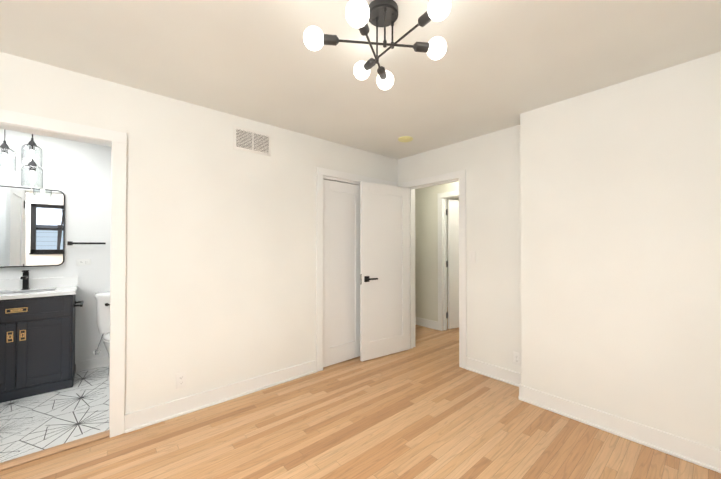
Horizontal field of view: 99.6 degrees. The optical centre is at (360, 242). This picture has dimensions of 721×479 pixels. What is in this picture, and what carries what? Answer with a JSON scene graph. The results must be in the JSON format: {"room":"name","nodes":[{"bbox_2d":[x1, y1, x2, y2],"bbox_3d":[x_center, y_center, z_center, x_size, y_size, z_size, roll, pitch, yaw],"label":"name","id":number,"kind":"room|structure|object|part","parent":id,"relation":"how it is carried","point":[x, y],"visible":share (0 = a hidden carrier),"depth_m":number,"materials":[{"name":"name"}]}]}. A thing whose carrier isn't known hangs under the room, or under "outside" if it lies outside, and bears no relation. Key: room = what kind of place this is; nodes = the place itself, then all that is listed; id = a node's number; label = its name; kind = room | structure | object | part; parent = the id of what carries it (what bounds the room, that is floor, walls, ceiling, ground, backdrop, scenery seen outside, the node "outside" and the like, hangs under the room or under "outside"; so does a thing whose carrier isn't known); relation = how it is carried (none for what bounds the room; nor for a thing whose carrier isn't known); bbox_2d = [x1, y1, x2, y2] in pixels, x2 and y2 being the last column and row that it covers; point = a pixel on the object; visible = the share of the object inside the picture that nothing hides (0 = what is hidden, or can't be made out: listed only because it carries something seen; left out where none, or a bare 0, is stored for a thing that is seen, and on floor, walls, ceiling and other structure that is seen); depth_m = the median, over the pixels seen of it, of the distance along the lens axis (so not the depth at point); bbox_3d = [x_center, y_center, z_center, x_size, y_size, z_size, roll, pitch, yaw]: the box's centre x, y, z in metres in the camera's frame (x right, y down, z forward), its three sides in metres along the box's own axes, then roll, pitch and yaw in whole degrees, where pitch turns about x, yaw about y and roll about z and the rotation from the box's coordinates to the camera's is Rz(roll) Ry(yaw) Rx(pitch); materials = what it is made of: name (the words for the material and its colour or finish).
{"room":"empty bedroom","nodes":[
{"label":"empty bedroom","id":0,"kind":"room"},
{"bbox_2d":[0,129,42,187],"bbox_3d":[-3.042,-0.799,2.715,0.316,0.610,0.281,0,-1,-41],"label":"pendant lights","id":1,"kind":"object","parent":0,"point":[31,165],"visible":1,"depth_m":2.72,"materials":[{"name":"clear glass"}]},
{"bbox_2d":[0,366,109,462],"bbox_3d":[-2.623,1.330,2.431,2.100,0.006,1.530,0,-1,-41],"label":"floor","id":2,"kind":"structure","parent":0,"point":[79,409],"depth_m":2.32,"materials":[{"name":"white tile"}]},
{"bbox_2d":[0,270,83,402],"bbox_3d":[-3.056,0.796,2.747,0.818,1.068,0.487,0,-1,-41],"label":"bathroom vanity","id":3,"kind":"object","parent":2,"relation":"on","point":[37,336],"visible":1,"depth_m":2.68,"materials":[{"name":"grey paint"}]},
{"bbox_2d":[76,356,108,371],"bbox_3d":[-2.640,1.290,3.408,0.790,0.105,0.027,0,-1,-41],"label":"baseboard","id":4,"kind":"structure","parent":2,"relation":"on","point":[88,364],"depth_m":3.21,"materials":[{"name":"white paint"}]},
{"bbox_2d":[93,291,109,379],"bbox_3d":[-2.410,0.931,3.137,0.519,0.806,0.743,0,-1,-41],"label":"toilet","id":5,"kind":"object","parent":2,"relation":"on","point":[103,309],"visible":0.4,"depth_m":3.13,"materials":[{"name":"white ceramic"}]},
{"bbox_2d":[0,129,110,363],"bbox_3d":[-3.152,0.119,3.056,2.340,2.440,0.150,0,-1,-41],"label":"wall","id":6,"kind":"structure","parent":0,"point":[77,174],"depth_m":3.10,"materials":[{"name":"paint"}]},
{"bbox_3d":[-3.215,-0.147,2.924,0.540,0.760,0.028,0,-1,-41],"label":"bathroom mirror","id":7,"kind":"part","parent":6,"relation":"part of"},
{"bbox_2d":[76,259,90,265],"bbox_3d":[-2.908,0.205,3.201,0.115,0.070,0.008,0,-1,-41],"label":"outlet","id":8,"kind":"object","parent":6,"relation":"attached to","point":[80,262],"visible":1,"depth_m":3.19,"materials":[{"name":"white plastic"}]},
{"bbox_2d":[67,241,105,244],"bbox_3d":[-2.870,0.008,3.197,0.300,0.040,0.064,0,-1,-41],"label":"towel rail","id":9,"kind":"object","parent":6,"relation":"attached to","point":[70,242],"visible":1,"depth_m":3.15,"materials":[{"name":"black metal"}]},
{"bbox_2d":[0,52,397,413],"bbox_3d":[-1.339,0.114,2.501,4.960,2.440,0.120,0,-1,-41],"label":"wall","id":10,"kind":"structure","parent":0,"point":[220,261],"depth_m":2.47,"materials":[{"name":"paint"}]},
{"bbox_2d":[0,123,111,146],"bbox_3d":[-2.053,0.310,1.884,0.825,2.035,0.126,0,-1,-41],"label":"trim","id":11,"kind":"structure","parent":10,"relation":"attached to","point":[5,126],"depth_m":1.95,"materials":[{"name":"white paint"}]},
{"bbox_2d":[0,109,126,437],"bbox_3d":[-2.053,0.277,1.884,0.945,2.100,0.158,0,-1,-41],"label":"door frame","id":12,"kind":"structure","parent":10,"relation":"attached to","point":[117,139],"depth_m":2.10,"materials":[{"name":"white paint"}]},
{"bbox_2d":[176,372,185,388],"bbox_3d":[-1.390,1.067,2.362,0.070,0.115,0.008,0,-1,-41],"label":"electrical outlet","id":13,"kind":"object","parent":10,"relation":"attached to","point":[180,380],"visible":1,"depth_m":2.36,"materials":[{"name":"white plastic"}]},
{"bbox_2d":[125,360,316,432],"bbox_3d":[-1.051,1.272,2.642,1.575,0.125,0.027,0,-1,-41],"label":"baseboard","id":14,"kind":"structure","parent":10,"relation":"attached to","point":[139,419],"depth_m":2.49,"materials":[{"name":"white paint"}]},
{"bbox_2d":[233,125,270,155],"bbox_3d":[-0.968,-0.912,2.742,0.345,0.205,0.014,0,-1,-41],"label":"air vent","id":15,"kind":"object","parent":10,"relation":"in","point":[250,140],"visible":1,"depth_m":2.73,"materials":[{"name":"white metal"}]},
{"bbox_2d":[323,179,359,366],"bbox_3d":[-0.031,0.330,3.616,1.068,2.005,0.078,0,-1,-41],"label":"closet door","id":16,"kind":"structure","parent":10,"relation":"in","point":[341,271],"depth_m":3.41,"materials":[{"name":"white paint"}]},
{"bbox_2d":[323,176,359,185],"bbox_3d":[-0.036,0.312,3.622,1.110,2.065,0.122,0,-1,-41],"label":"trim","id":17,"kind":"structure","parent":10,"relation":"attached to","point":[340,180],"depth_m":3.42,"materials":[{"name":"white paint"}]},
{"bbox_2d":[316,167,396,371],"bbox_3d":[0.008,0.279,3.571,1.230,2.130,0.018,0,-1,-41],"label":"trim","id":18,"kind":"structure","parent":10,"relation":"attached to","point":[321,172],"depth_m":3.19,"materials":[{"name":"white paint"}]},
{"bbox_2d":[0,307,720,478],"bbox_3d":[0.270,1.385,2.675,7.800,0.100,5.500,0,-1,-41],"label":"floor","id":19,"kind":"structure","parent":0,"point":[426,407],"depth_m":2.07,"materials":[{"name":"brown wood"}]},
{"bbox_2d":[0,430,109,470],"bbox_3d":[-2.043,1.323,1.862,0.795,0.009,0.090,0,-1,-41],"label":"threshold","id":20,"kind":"object","parent":19,"relation":"on","point":[15,462],"visible":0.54,"depth_m":1.93,"materials":[{"name":"brown wood"}]},
{"bbox_2d":[0,0,720,159],"bbox_3d":[0.270,-1.165,2.700,7.800,0.120,5.500,0,-1,-41],"label":"ceiling","id":21,"kind":"structure","parent":0,"point":[501,65],"depth_m":1.80,"materials":[{"name":"paint"}]},
{"bbox_2d":[303,0,450,89],"bbox_3d":[0.075,-0.974,1.404,0.568,0.286,0.642,0,-1,-41],"label":"sputnik chandelier","id":22,"kind":"object","parent":21,"relation":"hanging from","point":[376,13],"visible":1,"depth_m":1.40,"materials":[{"name":"white glass"}]},
{"bbox_2d":[398,136,412,141],"bbox_3d":[0.475,-1.089,3.227,0.156,0.020,0.156,0,-1,-41],"label":"smoke detector","id":23,"kind":"object","parent":21,"relation":"attached to","point":[405,139],"visible":1,"depth_m":3.20,"materials":[{"name":"beige plastic"}]},
{"bbox_2d":[415,181,458,321],"bbox_3d":[1.418,0.134,4.602,0.120,2.440,3.140,0,-1,-41],"label":"wall","id":24,"kind":"structure","parent":0,"point":[426,252],"depth_m":4.89,"materials":[{"name":"paint"}]},
{"bbox_2d":[415,317,437,329],"bbox_3d":[0.809,1.298,5.184,0.027,0.125,1.205,0,-1,-41],"label":"baseboard","id":25,"kind":"structure","parent":24,"relation":"attached to","point":[427,323],"depth_m":4.87,"materials":[{"name":"white paint"}]},
{"bbox_2d":[438,190,458,330],"bbox_3d":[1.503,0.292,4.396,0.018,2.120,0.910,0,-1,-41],"label":"door frame","id":26,"kind":"structure","parent":24,"relation":"attached to","point":[440,256],"depth_m":4.69,"materials":[{"name":"white paint"}]},
{"bbox_2d":[446,199,458,328],"bbox_3d":[1.692,0.335,4.911,0.774,2.020,0.238,0,-1,-41],"label":"hall door","id":27,"kind":"structure","parent":24,"relation":"in","point":[452,263],"depth_m":4.78,"materials":[{"name":"white paint"}]},
{"bbox_2d":[447,197,458,306],"bbox_3d":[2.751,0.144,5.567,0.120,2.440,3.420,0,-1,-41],"label":"door jamb","id":28,"kind":"structure","parent":0,"point":[447,246],"depth_m":6.50,"materials":[{"name":"paint"}]},
{"bbox_2d":[398,125,520,372],"bbox_3d":[1.104,0.122,3.374,0.120,2.440,1.750,0,-1,-41],"label":"wall","id":29,"kind":"structure","parent":0,"point":[489,163],"depth_m":3.05,"materials":[{"name":"paint"}]},
{"bbox_2d":[360,181,409,360],"bbox_3d":[0.298,0.323,3.655,0.736,2.020,0.166,0,-1,-41],"label":"bedroom door","id":30,"kind":"structure","parent":29,"relation":"in","point":[384,270],"depth_m":3.61,"materials":[{"name":"white paint"}]},
{"bbox_2d":[403,170,466,368],"bbox_3d":[0.888,0.285,3.622,0.154,2.120,0.880,0,-1,-41],"label":"door frame","id":31,"kind":"structure","parent":29,"relation":"attached to","point":[461,175],"depth_m":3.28,"materials":[{"name":"white paint"}]},
{"bbox_2d":[466,357,520,384],"bbox_3d":[1.330,1.276,2.987,0.027,0.125,0.645,0,-1,-41],"label":"baseboard","id":32,"kind":"structure","parent":29,"relation":"attached to","point":[489,370],"depth_m":3.01,"materials":[{"name":"white paint"}]},
{"bbox_2d":[513,352,520,365],"bbox_3d":[1.464,1.087,2.849,0.008,0.115,0.070,0,-1,-41],"label":"electrical outlet","id":33,"kind":"object","parent":29,"relation":"attached to","point":[516,358],"visible":1,"depth_m":2.85,"materials":[{"name":"white plastic"}]},
{"bbox_2d":[520,51,720,449],"bbox_3d":[2.078,0.108,1.969,0.240,2.440,1.890,0,-1,-41],"label":"wall","id":34,"kind":"structure","parent":0,"point":[620,203],"depth_m":2.07,"materials":[{"name":"paint"}]},
{"bbox_2d":[513,381,720,472],"bbox_3d":[1.919,1.266,1.943,0.033,0.125,1.757,0,-1,-41],"label":"baseboard","id":35,"kind":"structure","parent":34,"relation":"attached to","point":[703,455],"depth_m":2.06,"materials":[{"name":"white paint"}]}
]}

